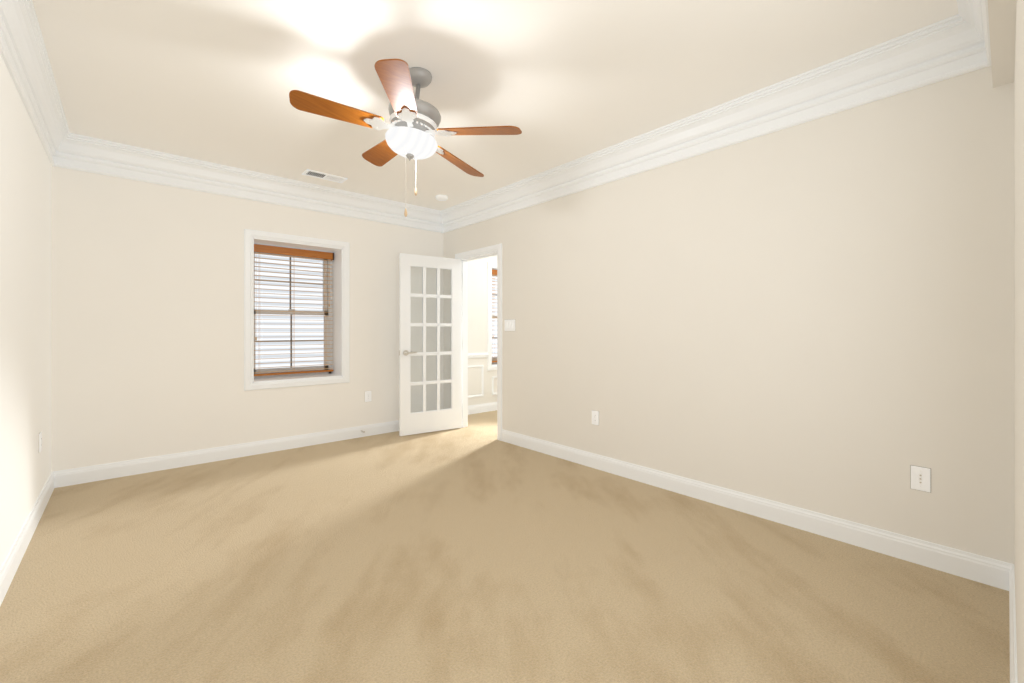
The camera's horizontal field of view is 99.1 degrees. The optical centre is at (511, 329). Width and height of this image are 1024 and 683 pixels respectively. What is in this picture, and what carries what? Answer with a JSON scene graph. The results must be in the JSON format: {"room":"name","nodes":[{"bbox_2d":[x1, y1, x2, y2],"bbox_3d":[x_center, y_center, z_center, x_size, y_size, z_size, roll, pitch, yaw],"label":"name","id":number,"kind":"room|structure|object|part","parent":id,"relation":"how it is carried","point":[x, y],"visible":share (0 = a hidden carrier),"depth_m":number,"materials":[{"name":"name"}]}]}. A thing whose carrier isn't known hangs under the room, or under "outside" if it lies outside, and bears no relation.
{"room":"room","nodes":[
{"label":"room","id":0,"kind":"room"},
{"bbox_2d":[0,54,51,568],"bbox_3d":[-2.015,-0.145,1.537,0.150,2.650,5.310,0,0,-41],"label":"wall","id":1,"kind":"structure","parent":0,"point":[25,298],"depth_m":2.35,"materials":[{"name":"paint"}]},
{"bbox_2d":[0,471,59,605],"bbox_3d":[-1.864,1.119,1.490,0.015,0.122,4.740,0,0,-41],"label":"baseboard","id":2,"kind":"structure","parent":1,"relation":"attached to","point":[13,559],"depth_m":2.33,"materials":[{"name":"white wood"}]},
{"bbox_2d":[0,0,71,168],"bbox_3d":[-1.851,-1.347,1.544,0.104,0.245,4.675,0,0,-41],"label":"crown molding","id":3,"kind":"structure","parent":1,"relation":"attached to","point":[23,51],"depth_m":2.33,"materials":[{"name":"white wood"}]},
{"bbox_2d":[39,432,41,451],"bbox_3d":[-3.030,0.720,2.808,0.009,0.121,0.076,0,0,-41],"label":"electrical outlet","id":4,"kind":"object","parent":1,"relation":"attached to","point":[40,441],"visible":1,"depth_m":2.79,"materials":[{"name":"white plastic"}]},
{"bbox_2d":[52,166,442,471],"bbox_3d":[-2.246,-0.145,4.593,3.545,2.650,0.420,0,0,-41],"label":"wall","id":5,"kind":"structure","parent":0,"point":[147,319],"depth_m":3.78,"materials":[{"name":"paint"}]},
{"bbox_2d":[60,420,398,486],"bbox_3d":[-2.136,1.119,4.400,3.395,0.122,0.015,0,0,-41],"label":"baseboard","id":6,"kind":"structure","parent":5,"relation":"attached to","point":[74,476],"depth_m":3.90,"materials":[{"name":"white wood"}]},
{"bbox_2d":[72,133,439,231],"bbox_3d":[-2.119,-1.347,4.355,3.180,0.245,0.104,0,0,-41],"label":"crown molding","id":7,"kind":"structure","parent":5,"relation":"attached to","point":[89,154],"depth_m":3.99,"materials":[{"name":"white wood"}]},
{"bbox_2d":[255,254,323,368],"bbox_3d":[-2.654,-0.129,4.999,1.600,2.273,0.750,0,0,-41],"label":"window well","id":8,"kind":"object","parent":5,"relation":"attached to","point":[303,347],"depth_m":5.33,"materials":[{"name":"glass"}]},
{"bbox_2d":[244,229,349,390],"bbox_3d":[-2.255,-0.189,4.546,0.986,1.513,0.398,0,0,-41],"label":"room window","id":9,"kind":"structure","parent":5,"relation":"in","point":[328,328],"depth_m":4.59,"materials":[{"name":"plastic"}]},
{"bbox_2d":[255,257,321,308],"bbox_3d":[-2.375,-0.496,4.682,0.676,0.577,0.006,0,0,-41],"label":"grille","id":10,"kind":"object","parent":9,"relation":"attached to","point":[289,281],"depth_m":4.68,"materials":[{"name":"white wood"}]},
{"bbox_2d":[266,315,312,365],"bbox_3d":[-2.354,0.117,4.658,0.676,0.562,0.006,0,0,-41],"label":"grille","id":11,"kind":"object","parent":9,"relation":"attached to","point":[290,340],"depth_m":4.65,"materials":[{"name":"white wood"}]},
{"bbox_3d":[-2.289,-0.197,4.585,0.802,1.309,0.064,0,0,-41],"label":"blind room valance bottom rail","id":12,"kind":"part","parent":9,"relation":"part of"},
{"bbox_2d":[365,391,370,401],"bbox_3d":[-1.603,0.740,4.873,0.076,0.121,0.009,0,0,-41],"label":"electrical outlet","id":13,"kind":"object","parent":5,"relation":"attached to","point":[367,396],"visible":1,"depth_m":4.87,"materials":[{"name":"white plastic"}]},
{"bbox_2d":[468,255,496,405],"bbox_3d":[-0.109,-0.145,6.743,2.505,2.650,0.300,0,0,-41],"label":"wall","id":14,"kind":"structure","parent":0,"point":[477,305],"depth_m":6.22,"materials":[{"name":"beige paint"}]},
{"bbox_2d":[468,352,488,358],"bbox_3d":[0.110,0.362,6.381,2.355,0.075,0.532,0,0,-41],"label":"trim","id":15,"kind":"structure","parent":14,"relation":"attached to","point":[477,355],"depth_m":6.18,"materials":[{"name":"white wood"}]},
{"bbox_2d":[468,402,496,414],"bbox_3d":[-0.067,1.119,6.571,2.340,0.122,0.015,0,0,-41],"label":"baseboard","id":16,"kind":"structure","parent":14,"relation":"attached to","point":[481,408],"depth_m":6.24,"materials":[{"name":"white wood"}]},
{"bbox_2d":[468,365,496,397],"bbox_3d":[-0.037,0.725,6.597,2.190,0.450,0.014,0,0,-41],"label":"trim","id":17,"kind":"structure","parent":14,"relation":"attached to","point":[482,394],"depth_m":6.25,"materials":[{"name":"white wood"}]},
{"bbox_2d":[487,262,496,370],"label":"window","id":18,"kind":"structure","parent":14,"relation":"in","point":[494,316],"depth_m":6.37,"materials":[{"name":"plastic"}]},
{"bbox_2d":[32,0,958,210],"bbox_3d":[-0.089,-1.545,3.927,6.200,0.150,6.350,0,0,-41],"label":"ceiling","id":19,"kind":"structure","parent":0,"point":[558,82],"depth_m":2.45,"materials":[{"name":"paint"}]},
{"bbox_2d":[302,169,347,182],"bbox_3d":[-1.785,-1.465,4.172,0.370,0.009,0.160,0,0,-41],"label":"ceiling vent","id":20,"kind":"object","parent":19,"relation":"in","point":[321,175],"visible":0.96,"depth_m":4.16,"materials":[{"name":"white metal"}]},
{"bbox_2d":[289,59,521,216],"bbox_3d":[-0.594,-1.048,2.537,1.219,0.843,1.181,0,0,-41],"label":"fan","id":21,"kind":"object","parent":19,"relation":"hanging from","point":[413,130],"visible":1,"depth_m":2.39,"materials":[{"name":"brown wood"}]},
{"bbox_3d":[-0.576,-1.050,2.496,0.294,0.102,0.294,8,-4,-41],"label":"lamp shade","id":22,"kind":"part","parent":21,"relation":"part of","materials":[{"name":"white glass"}]},
{"bbox_3d":[-0.560,-1.202,2.503,0.296,0.478,0.296,8,-4,-41],"label":"motor","id":23,"kind":"part","parent":21,"relation":"part of","materials":[{"name":"grey metal"}]},
{"bbox_2d":[435,195,447,200],"bbox_3d":[-0.774,-1.452,4.810,0.136,0.036,0.136,0,0,-41],"label":"smoke detector","id":24,"kind":"object","parent":19,"relation":"attached to","point":[442,197],"visible":1,"depth_m":4.77,"materials":[{"name":"white plastic"}]},
{"bbox_2d":[0,410,1009,682],"bbox_3d":[-0.089,1.240,3.927,6.200,0.120,6.350,0,0,-41],"label":"floor","id":25,"kind":"structure","parent":0,"point":[476,550],"depth_m":2.01,"materials":[{"name":"beige carpet"}]},
{"bbox_2d":[443,66,1013,563],"bbox_3d":[0.745,-0.145,3.790,0.120,2.650,4.740,0,0,-41],"label":"wall","id":26,"kind":"structure","parent":0,"point":[817,316],"depth_m":2.59,"materials":[{"name":"paint"}]},
{"bbox_2d":[399,253,460,435],"bbox_3d":[-0.926,0.161,5.031,0.759,2.015,0.148,0,0,-34],"label":"door","id":27,"kind":"structure","parent":26,"relation":"in","point":[424,421],"depth_m":4.98,"materials":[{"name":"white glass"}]},
{"bbox_3d":[-0.930,0.105,5.028,0.521,1.655,0.004,0,0,-34],"label":"glass","id":28,"kind":"part","parent":27,"relation":"part of","materials":[{"name":"clear glass"}]},
{"bbox_2d":[455,243,501,440],"bbox_3d":[-0.349,0.129,5.031,0.156,2.103,0.876,0,0,-41],"label":"door frame","id":29,"kind":"structure","parent":26,"relation":"attached to","point":[480,253],"depth_m":5.13,"materials":[{"name":"white wood"}]},
{"bbox_2d":[505,319,514,330],"bbox_3d":[-0.027,-0.050,4.562,0.015,0.121,0.169,0,0,-41],"label":"light switch","id":30,"kind":"object","parent":26,"relation":"attached to","point":[509,324],"visible":1,"depth_m":4.55,"materials":[{"name":"white plastic"}]},
{"bbox_2d":[592,410,598,425],"bbox_3d":[0.710,0.750,3.732,0.009,0.121,0.076,0,0,-41],"label":"electrical outlet","id":31,"kind":"object","parent":26,"relation":"attached to","point":[595,417],"visible":1,"depth_m":3.73,"materials":[{"name":"white plastic"}]},
{"bbox_2d":[439,20,991,232],"bbox_3d":[0.639,-1.347,3.740,0.104,0.245,4.675,0,0,-41],"label":"crown molding","id":32,"kind":"structure","parent":26,"relation":"attached to","point":[918,58],"depth_m":2.77,"materials":[{"name":"white wood"}]},
{"bbox_2d":[501,429,1003,589],"bbox_3d":[1.077,1.119,3.311,0.015,0.122,3.582,0,0,-41],"label":"baseboard","id":33,"kind":"structure","parent":26,"relation":"attached to","point":[962,564],"depth_m":2.58,"materials":[{"name":"white wood"}]},
{"bbox_2d":[910,465,930,492],"bbox_3d":[2.060,0.750,2.202,0.007,0.121,0.076,0,0,-41],"label":"jack","id":34,"kind":"object","parent":26,"relation":"attached to","point":[920,478],"visible":1,"depth_m":2.20,"materials":[{"name":"white plastic"}]},
{"bbox_2d":[988,0,1023,682],"bbox_3d":[1.000,-0.145,0.798,3.695,2.650,0.215,0,0,-41],"label":"wall","id":35,"kind":"structure","parent":0,"point":[1006,24],"depth_m":1.33,"materials":[{"name":"paint"}]},
{"bbox_2d":[944,0,990,71],"bbox_3d":[0.903,-1.347,0.927,3.180,0.245,0.104,0,0,-41],"label":"crown molding","id":36,"kind":"structure","parent":35,"relation":"attached to","point":[951,47],"depth_m":2.04,"materials":[{"name":"white wood"}]},
{"bbox_2d":[1004,562,1017,682],"bbox_3d":[0.976,1.119,0.843,3.360,0.122,0.015,0,0,-41],"label":"baseboard","id":37,"kind":"structure","parent":35,"relation":"attached to","point":[1009,574],"depth_m":1.64,"materials":[{"name":"white wood"}]},
{"bbox_3d":[-2.292,-0.828,4.589,0.788,0.046,0.050,0,0,-41],"label":"rail","id":38,"kind":"object","parent":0,"visible":0},
{"bbox_2d":[294,256,294,371],"bbox_3d":[-2.290,-0.183,4.586,0.002,1.243,0.050,0,0,-41],"label":"cord","id":39,"kind":"object","parent":38,"relation":"hanging from","point":[294,314],"depth_m":4.57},
{"bbox_2d":[324,259,324,369],"bbox_3d":[-2.039,-0.183,4.795,0.066,1.243,0.029,0,0,16],"label":"cord","id":40,"kind":"object","parent":38,"relation":"hanging from","point":[324,259],"depth_m":4.81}
]}

